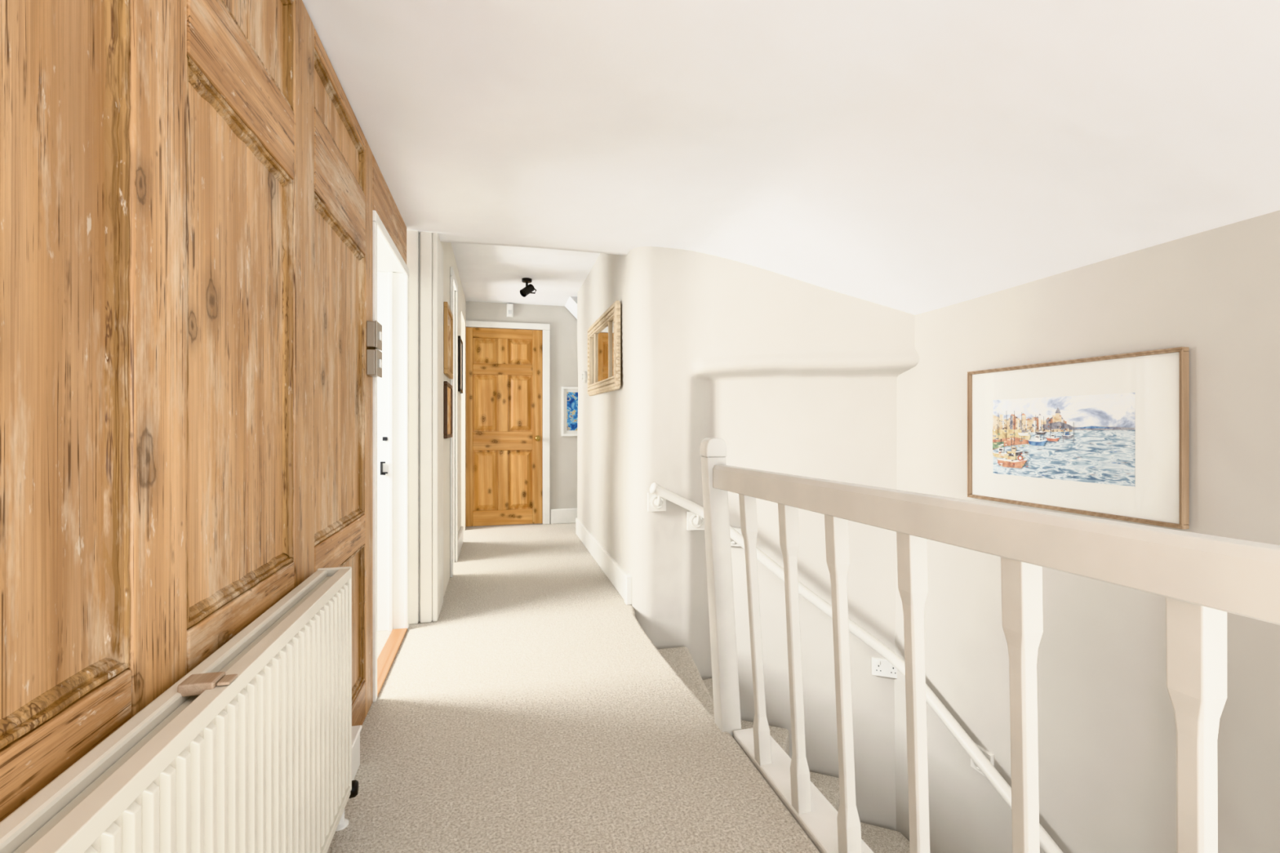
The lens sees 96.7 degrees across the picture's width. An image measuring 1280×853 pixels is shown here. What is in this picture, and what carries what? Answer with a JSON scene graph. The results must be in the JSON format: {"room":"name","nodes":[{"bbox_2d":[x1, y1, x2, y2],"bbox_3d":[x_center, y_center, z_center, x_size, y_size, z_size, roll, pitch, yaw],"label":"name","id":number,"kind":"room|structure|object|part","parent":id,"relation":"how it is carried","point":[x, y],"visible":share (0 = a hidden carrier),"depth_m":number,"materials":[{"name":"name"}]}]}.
{"room":"upstairs landing","nodes":[
{"label":"upstairs landing","id":0,"kind":"room"},
{"bbox_2d":[0,0,406,822],"bbox_3d":[-0.657,-0.025,0.568,0.120,2.050,4.620,0,0,-14],"label":"wall","id":1,"kind":"structure","parent":0,"point":[190,190],"depth_m":0.77,"materials":[{"name":"brown wood"}]},
{"bbox_3d":[-0.556,-0.124,0.325,0.006,0.849,0.777,0,0,-14],"label":"panel","id":2,"kind":"part","parent":1,"relation":"part of","materials":[{"name":"brown wood"}]},
{"bbox_3d":[-0.545,-0.125,0.328,0.017,0.848,0.779,0,0,-14],"label":"moulding","id":3,"kind":"part","parent":1,"relation":"part of","materials":[{"name":"brown wood"}]},
{"bbox_3d":[-0.546,0.350,0.328,0.021,0.100,0.776,0,0,-14],"label":"rail","id":4,"kind":"part","parent":1,"relation":"part of","materials":[{"name":"brown wood"}]},
{"bbox_2d":[0,566,358,852],"bbox_3d":[-0.572,0.669,0.701,0.085,0.661,1.538,0,0,-14],"label":"radiator","id":5,"kind":"object","parent":1,"relation":"attached to","point":[249,751],"visible":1,"depth_m":0.81,"materials":[{"name":"metal"}]},
{"bbox_3d":[-0.749,0.623,1.395,0.077,0.554,0.010,0,0,-14],"label":"panel","id":6,"kind":"part","parent":5,"relation":"part of","materials":[{"name":"metal"}]},
{"bbox_3d":[-0.730,0.915,1.434,0.034,0.038,0.038,0,0,-20],"label":"valve knob","id":7,"kind":"part","parent":5,"relation":"part of","materials":[{"name":"black plastic"}]},
{"bbox_3d":[-0.736,-0.124,1.047,0.006,0.849,0.450,0,0,-14],"label":"panel","id":8,"kind":"part","parent":1,"relation":"part of","materials":[{"name":"brown wood"}]},
{"bbox_3d":[-0.725,-0.124,1.049,0.017,0.848,0.452,0,0,-14],"label":"moulding","id":9,"kind":"part","parent":1,"relation":"part of","materials":[{"name":"brown wood"}]},
{"bbox_3d":[-0.726,-0.625,1.049,0.021,0.151,0.449,0,0,-14],"label":"rail","id":10,"kind":"part","parent":1,"relation":"part of","materials":[{"name":"brown wood"}]},
{"bbox_3d":[-0.726,0.350,1.049,0.021,0.100,0.449,0,0,-14],"label":"rail","id":11,"kind":"part","parent":1,"relation":"part of","materials":[{"name":"brown wood"}]},
{"bbox_3d":[-0.736,-0.823,1.047,0.006,0.245,0.450,0,0,-14],"label":"panel","id":12,"kind":"part","parent":1,"relation":"part of","materials":[{"name":"brown wood"}]},
{"bbox_3d":[-0.725,-0.823,1.049,0.017,0.244,0.452,0,0,-14],"label":"moulding","id":13,"kind":"part","parent":1,"relation":"part of","materials":[{"name":"brown wood"}]},
{"bbox_3d":[-0.892,-0.868,1.674,0.006,0.155,0.557,0,0,-14],"label":"panel","id":14,"kind":"part","parent":1,"relation":"part of","materials":[{"name":"brown wood"}]},
{"bbox_3d":[-0.892,-0.142,1.674,0.006,0.885,0.557,0,0,-14],"label":"panel","id":15,"kind":"part","parent":1,"relation":"part of","materials":[{"name":"brown wood"}]},
{"bbox_3d":[-0.882,-0.868,1.677,0.017,0.154,0.558,0,0,-14],"label":"moulding","id":16,"kind":"part","parent":1,"relation":"part of","materials":[{"name":"brown wood"}]},
{"bbox_3d":[-0.882,-0.143,1.677,0.017,0.884,0.559,0,0,-14],"label":"moulding","id":17,"kind":"part","parent":1,"relation":"part of","materials":[{"name":"brown wood"}]},
{"bbox_3d":[-0.882,-0.968,1.676,0.021,0.045,0.556,0,0,-14],"label":"rail","id":18,"kind":"part","parent":1,"relation":"part of","materials":[{"name":"brown wood"}]},
{"bbox_3d":[-0.882,-0.688,1.676,0.021,0.205,0.556,0,0,-14],"label":"rail","id":19,"kind":"part","parent":1,"relation":"part of","materials":[{"name":"brown wood"}]},
{"bbox_3d":[-0.882,0.350,1.676,0.021,0.100,0.556,0,0,-14],"label":"rail","id":20,"kind":"part","parent":1,"relation":"part of","materials":[{"name":"brown wood"}]},
{"bbox_3d":[-0.892,0.635,1.674,0.006,0.470,0.557,0,0,-14],"label":"panel","id":21,"kind":"part","parent":1,"relation":"part of","materials":[{"name":"brown wood"}]},
{"bbox_3d":[-0.882,0.635,1.677,0.017,0.469,0.559,0,0,-14],"label":"moulding","id":22,"kind":"part","parent":1,"relation":"part of","materials":[{"name":"brown wood"}]},
{"bbox_2d":[351,724,362,780],"bbox_3d":[-0.830,0.942,1.612,0.050,0.117,0.140,0,0,-14],"label":"baseboard","id":23,"kind":"structure","parent":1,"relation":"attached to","point":[356,730],"depth_m":1.63,"materials":[{"name":"white paint"}]},
{"bbox_3d":[-0.882,0.935,1.676,0.021,0.130,0.556,0,0,-14],"label":"rail","id":24,"kind":"part","parent":1,"relation":"part of","materials":[{"name":"brown wood"}]},
{"bbox_2d":[366,320,382,351],"bbox_3d":[-0.932,-0.319,2.004,0.041,0.094,0.096,0,0,-14],"label":"light switch","id":25,"kind":"object","parent":1,"relation":"attached to","point":[374,328],"visible":0.98,"depth_m":1.96,"materials":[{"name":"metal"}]},
{"bbox_3d":[-0.922,-0.319,2.007,0.006,0.094,0.096,0,0,-14],"label":"plate","id":26,"kind":"part","parent":25,"relation":"part of","materials":[{"name":"metal"}]},
{"bbox_2d":[366,348,382,377],"bbox_3d":[-0.932,-0.222,2.004,0.041,0.094,0.096,0,0,-14],"label":"light switch","id":27,"kind":"object","parent":1,"relation":"attached to","point":[374,357],"visible":1,"depth_m":1.96,"materials":[{"name":"metal"}]},
{"bbox_3d":[-0.922,-0.222,2.007,0.006,0.094,0.096,0,0,-14],"label":"plate","id":28,"kind":"part","parent":27,"relation":"part of","materials":[{"name":"metal"}]},
{"bbox_2d":[372,209,408,702],"bbox_3d":[-1.124,0.107,2.431,0.145,1.785,0.798,0,0,-14],"label":"door","id":29,"kind":"structure","parent":1,"relation":"in","point":[390,272],"depth_m":2.78,"materials":[{"name":"white paint"}]},
{"bbox_2d":[377,628,407,697],"bbox_3d":[-1.086,0.994,2.433,0.070,0.012,0.721,0,0,-14],"label":"trim","id":30,"kind":"structure","parent":1,"relation":"attached to","point":[385,660],"depth_m":2.46,"materials":[{"name":"brown wood"}]},
{"bbox_2d":[440,241,466,596],"bbox_3d":[-1.470,-0.130,4.323,0.140,2.260,2.700,0,0,-14],"label":"wall","id":31,"kind":"structure","parent":0,"point":[449,260],"depth_m":4.66,"materials":[{"name":"white paint"}]},
{"bbox_2d":[406,230,443,624],"bbox_3d":[-1.161,0.000,3.064,0.170,2.000,0.392,0,0,-14],"label":"trim","id":32,"kind":"structure","parent":31,"relation":"attached to","point":[424,251],"depth_m":2.89,"materials":[{"name":"beige paint"}]},
{"bbox_2d":[443,381,452,438],"bbox_3d":[-1.185,-0.098,3.518,0.020,0.335,0.400,0,0,-14],"label":"framed picture","id":33,"kind":"object","parent":31,"relation":"attached to","point":[447,388],"visible":1,"depth_m":3.46},
{"bbox_2d":[443,302,453,379],"bbox_3d":[-1.187,-0.520,3.528,0.022,0.420,0.420,0,0,-14],"label":"framed picture","id":34,"kind":"object","parent":31,"relation":"attached to","point":[447,314],"visible":1,"depth_m":3.35},
{"bbox_2d":[448,313,451,372],"bbox_3d":[-1.191,-0.520,3.527,0.010,0.380,0.380,0,0,-14],"label":"print","id":35,"kind":"object","parent":34,"relation":"attached to","point":[449,314],"depth_m":3.57},
{"bbox_2d":[449,266,457,577],"bbox_3d":[-1.389,-0.030,3.998,0.178,2.060,0.510,0,0,-14],"label":"trim","id":36,"kind":"structure","parent":31,"relation":"attached to","point":[453,295],"depth_m":4.18,"materials":[{"name":"white paint"}]},
{"bbox_2d":[457,335,462,393],"bbox_3d":[-1.476,-0.500,4.682,0.018,0.440,0.360,0,0,-14],"label":"framed picture","id":37,"kind":"object","parent":31,"relation":"attached to","point":[460,340],"visible":1,"depth_m":4.51,"materials":[{"name":"black wood"}]},
{"bbox_2d":[460,342,462,389],"bbox_3d":[-1.478,-0.500,4.681,0.010,0.400,0.320,0,0,-14],"label":"print","id":38,"kind":"object","parent":37,"relation":"attached to","point":[460,342],"depth_m":4.68},
{"bbox_2d":[457,525,463,558],"bbox_3d":[-1.455,0.930,4.595,0.017,0.140,0.679,0,0,-14],"label":"baseboard","id":39,"kind":"structure","parent":31,"relation":"attached to","point":[460,536],"depth_m":4.58,"materials":[{"name":"white paint"}]},
{"bbox_2d":[466,301,577,509],"bbox_3d":[-1.088,-0.150,5.500,1.750,2.300,0.800,0,0,-14],"label":"wall","id":40,"kind":"structure","parent":0,"point":[563,325],"depth_m":5.87,"materials":[{"name":"white paint"}]},
{"bbox_2d":[466,327,542,526],"bbox_3d":[-1.374,0.004,5.707,0.785,1.977,0.110,0,0,-14],"label":"door","id":41,"kind":"structure","parent":40,"relation":"in","point":[504,366],"depth_m":5.72,"materials":[{"name":"brown wood"}]},
{"bbox_3d":[-1.547,-0.757,5.699,0.246,0.255,0.033,0,0,-14],"label":"panel","id":42,"kind":"part","parent":41,"relation":"part of","materials":[{"name":"brown wood"}]},
{"bbox_3d":[-1.547,-0.235,5.699,0.246,0.570,0.033,0,0,-14],"label":"panel","id":43,"kind":"part","parent":41,"relation":"part of","materials":[{"name":"brown wood"}]},
{"bbox_3d":[-1.547,0.540,5.699,0.246,0.600,0.033,0,0,-14],"label":"panel","id":44,"kind":"part","parent":41,"relation":"part of","materials":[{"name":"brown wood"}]},
{"bbox_3d":[-1.383,-0.935,5.741,0.585,0.100,0.040,0,0,-14],"label":"rail","id":45,"kind":"part","parent":41,"relation":"part of","materials":[{"name":"brown wood"}]},
{"bbox_3d":[-1.383,-0.575,5.741,0.585,0.110,0.040,0,0,-14],"label":"rail","id":46,"kind":"part","parent":41,"relation":"part of","materials":[{"name":"brown wood"}]},
{"bbox_3d":[-1.383,0.145,5.741,0.585,0.190,0.040,0,0,-14],"label":"rail","id":47,"kind":"part","parent":41,"relation":"part of","materials":[{"name":"brown wood"}]},
{"bbox_3d":[-1.383,0.916,5.741,0.585,0.152,0.040,0,0,-14],"label":"rail","id":48,"kind":"part","parent":41,"relation":"part of","materials":[{"name":"brown wood"}]},
{"bbox_3d":[-1.218,-0.757,5.782,0.246,0.255,0.033,0,0,-14],"label":"panel","id":49,"kind":"part","parent":41,"relation":"part of","materials":[{"name":"brown wood"}]},
{"bbox_3d":[-1.218,-0.235,5.782,0.246,0.570,0.033,0,0,-14],"label":"panel","id":50,"kind":"part","parent":41,"relation":"part of","materials":[{"name":"brown wood"}]},
{"bbox_3d":[-1.218,0.540,5.782,0.246,0.600,0.033,0,0,-14],"label":"panel","id":51,"kind":"part","parent":41,"relation":"part of","materials":[{"name":"brown wood"}]},
{"bbox_3d":[-1.037,0.120,5.771,0.058,0.058,0.070,0,0,-14],"label":"knob","id":52,"kind":"part","parent":41,"relation":"part of","materials":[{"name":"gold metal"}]},
{"bbox_2d":[466,320,550,524],"bbox_3d":[-1.372,-0.025,5.771,0.900,2.050,0.118,0,0,-14],"label":"trim","id":53,"kind":"structure","parent":40,"relation":"attached to","point":[545,328],"depth_m":5.81,"materials":[{"name":"white paint"}]},
{"bbox_2d":[506,303,513,317],"bbox_3d":[-1.310,-1.170,5.731,0.069,0.130,0.045,0,0,-14],"label":"sensor","id":54,"kind":"object","parent":40,"relation":"attached to","point":[509,307],"visible":1,"depth_m":5.71,"materials":[{"name":"white plastic"}]},
{"bbox_2d":[550,508,577,524],"bbox_3d":[-0.755,0.925,5.880,0.340,0.150,0.024,0,0,-14],"label":"baseboard","id":55,"kind":"structure","parent":40,"relation":"attached to","point":[558,516],"depth_m":5.86,"materials":[{"name":"white paint"}]},
{"bbox_2d":[561,386,577,435],"bbox_3d":[-0.663,-0.155,5.903,0.300,0.510,0.022,0,0,-14],"label":"framed picture","id":56,"kind":"object","parent":40,"relation":"attached to","point":[569,394],"visible":0.54,"depth_m":5.88,"materials":[{"name":"blue paper"}]},
{"bbox_2d":[567,391,577,430],"bbox_3d":[-0.663,-0.158,5.903,0.190,0.395,0.002,0,0,-14],"label":"print","id":57,"kind":"object","parent":56,"relation":"attached to","point":[572,397],"depth_m":5.89},
{"bbox_2d":[564,296,577,319],"bbox_3d":[-0.517,-1.025,5.710,0.440,0.450,0.450,0,0,-14],"label":"trim","id":58,"kind":"structure","parent":40,"relation":"attached to","point":[571,304],"depth_m":5.65,"materials":[{"name":"white paint"}]},
{"bbox_2d":[451,242,600,306],"bbox_3d":[-0.846,-1.282,4.530,1.750,0.075,2.800,0,0,-14],"label":"ceiling","id":59,"kind":"structure","parent":0,"point":[493,273],"depth_m":4.59,"materials":[{"name":"white paint"}]},
{"bbox_2d":[520,277,536,297],"bbox_3d":[-0.955,-1.163,4.785,0.106,0.164,0.139,0,0,42],"label":"spotlight","id":60,"kind":"object","parent":59,"relation":"attached to","point":[528,289],"visible":1,"depth_m":4.76,"materials":[{"name":"black metal"}]},
{"bbox_3d":[-0.955,-1.232,4.802,0.084,0.026,0.084,0,0,-14],"label":"ceiling plate","id":61,"kind":"part","parent":60,"relation":"part of","materials":[{"name":"black metal"}]},
{"bbox_2d":[327,523,819,852],"bbox_3d":[-1.260,1.100,1.953,3.700,0.200,7.600,0,0,-14],"label":"floor","id":62,"kind":"structure","parent":0,"point":[537,713],"depth_m":1.84,"materials":[{"name":"beige carpet"}]},
{"bbox_2d":[657,647,910,852],"bbox_3d":[0.893,2.505,1.798,1.272,2.600,2.937,0,0,-14],"label":"staircase","id":63,"kind":"structure","parent":62,"relation":"attached to","point":[878,839],"depth_m":2.81,"materials":[{"name":"beige carpet"}]},
{"bbox_2d":[699,437,1279,852],"bbox_3d":[0.709,0.617,0.285,0.199,1.157,3.410,0,0,-14],"label":"banister","id":64,"kind":"object","parent":62,"relation":"on","point":[1202,578],"visible":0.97,"depth_m":0.94,"materials":[{"name":"paint"}]},
{"bbox_3d":[0.270,0.569,1.897,0.128,1.062,0.070,0,0,-14],"label":"newel post","id":65,"kind":"part","parent":64,"relation":"part of","materials":[{"name":"paint"}]},
{"bbox_3d":[0.760,1.095,0.261,0.110,0.199,3.338,0,0,-14],"label":"rail","id":66,"kind":"part","parent":64,"relation":"part of","materials":[{"name":"white paint"}]},
{"bbox_3d":[0.697,0.163,0.277,0.131,0.075,3.300,0,0,-14],"label":"rail","id":67,"kind":"part","parent":64,"relation":"part of","materials":[{"name":"paint"}]},
{"bbox_2d":[577,246,919,831],"bbox_3d":[0.153,1.150,3.851,1.064,4.900,3.277,0,0,-33],"label":"wall","id":68,"kind":"structure","parent":0,"point":[794,376],"depth_m":3.11,"materials":[{"name":"white paint"}]},
{"bbox_2d":[581,371,586,382],"bbox_3d":[-0.477,-0.420,4.828,0.038,0.100,0.100,0,0,-14],"label":"thermostat","id":69,"kind":"object","parent":68,"relation":"attached to","point":[584,376],"visible":1,"depth_m":4.80,"materials":[{"name":"white plastic"}]},
{"bbox_2d":[575,518,631,604],"bbox_3d":[-0.323,0.917,4.238,0.037,0.165,2.180,0,0,-14],"label":"baseboard","id":70,"kind":"structure","parent":68,"relation":"attached to","point":[620,579],"depth_m":3.74,"materials":[{"name":"white paint"}]},
{"bbox_2d":[587,300,620,395],"bbox_3d":[-0.264,-0.498,3.933,0.038,0.548,1.111,0,0,-14],"label":"wall mirror","id":71,"kind":"object","parent":68,"relation":"attached to","point":[604,335],"visible":1,"depth_m":3.81,"materials":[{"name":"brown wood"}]},
{"bbox_2d":[591,319,613,383],"bbox_3d":[-0.254,-0.498,3.936,0.008,0.412,0.980,0,0,-14],"label":"mirror glass","id":72,"kind":"object","parent":71,"relation":"attached to","point":[602,335],"depth_m":3.91,"materials":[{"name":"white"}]},
{"bbox_2d":[647,482,1063,852],"bbox_3d":[1.216,1.233,2.091,0.797,1.870,3.031,0,0,-36],"label":"handrail","id":73,"kind":"object","parent":68,"relation":"attached to","point":[982,761],"visible":0.81,"depth_m":2.74,"materials":[{"name":"paint"}]},
{"bbox_2d":[871,657,897,678],"bbox_3d":[1.247,1.225,2.885,0.132,0.086,0.026,0,0,22],"label":"power socket","id":74,"kind":"object","parent":68,"relation":"attached to","point":[880,667],"visible":0.75,"depth_m":2.88,"materials":[{"name":"white plastic"}]},
{"bbox_2d":[302,0,1279,315],"bbox_3d":[0.507,-0.946,0.964,2.650,0.908,4.825,0,0,-14],"label":"ceiling","id":75,"kind":"structure","parent":0,"point":[913,157],"depth_m":1.66,"materials":[{"name":"white paint"}]},
{"bbox_2d":[893,209,1279,852],"bbox_3d":[1.764,1.350,0.986,0.016,4.500,4.140,0,0,-14],"label":"wall","id":76,"kind":"structure","parent":0,"point":[1106,726],"depth_m":1.87,"materials":[{"name":"white paint"}]},
{"bbox_2d":[967,346,1189,529],"bbox_3d":[1.482,0.034,2.020,0.026,0.527,0.778,0,0,-14],"label":"framed picture","id":77,"kind":"object","parent":76,"relation":"attached to","point":[1108,437],"visible":1,"depth_m":1.92,"materials":[{"name":"paper"}]},
{"bbox_2d":[992,392,1134,486],"bbox_3d":[1.478,0.041,2.028,0.005,0.294,0.525,0,0,-14],"label":"print","id":78,"kind":"object","parent":77,"relation":"attached to","point":[1078,439],"depth_m":1.99,"materials":[{"name":"paper"}]}
]}

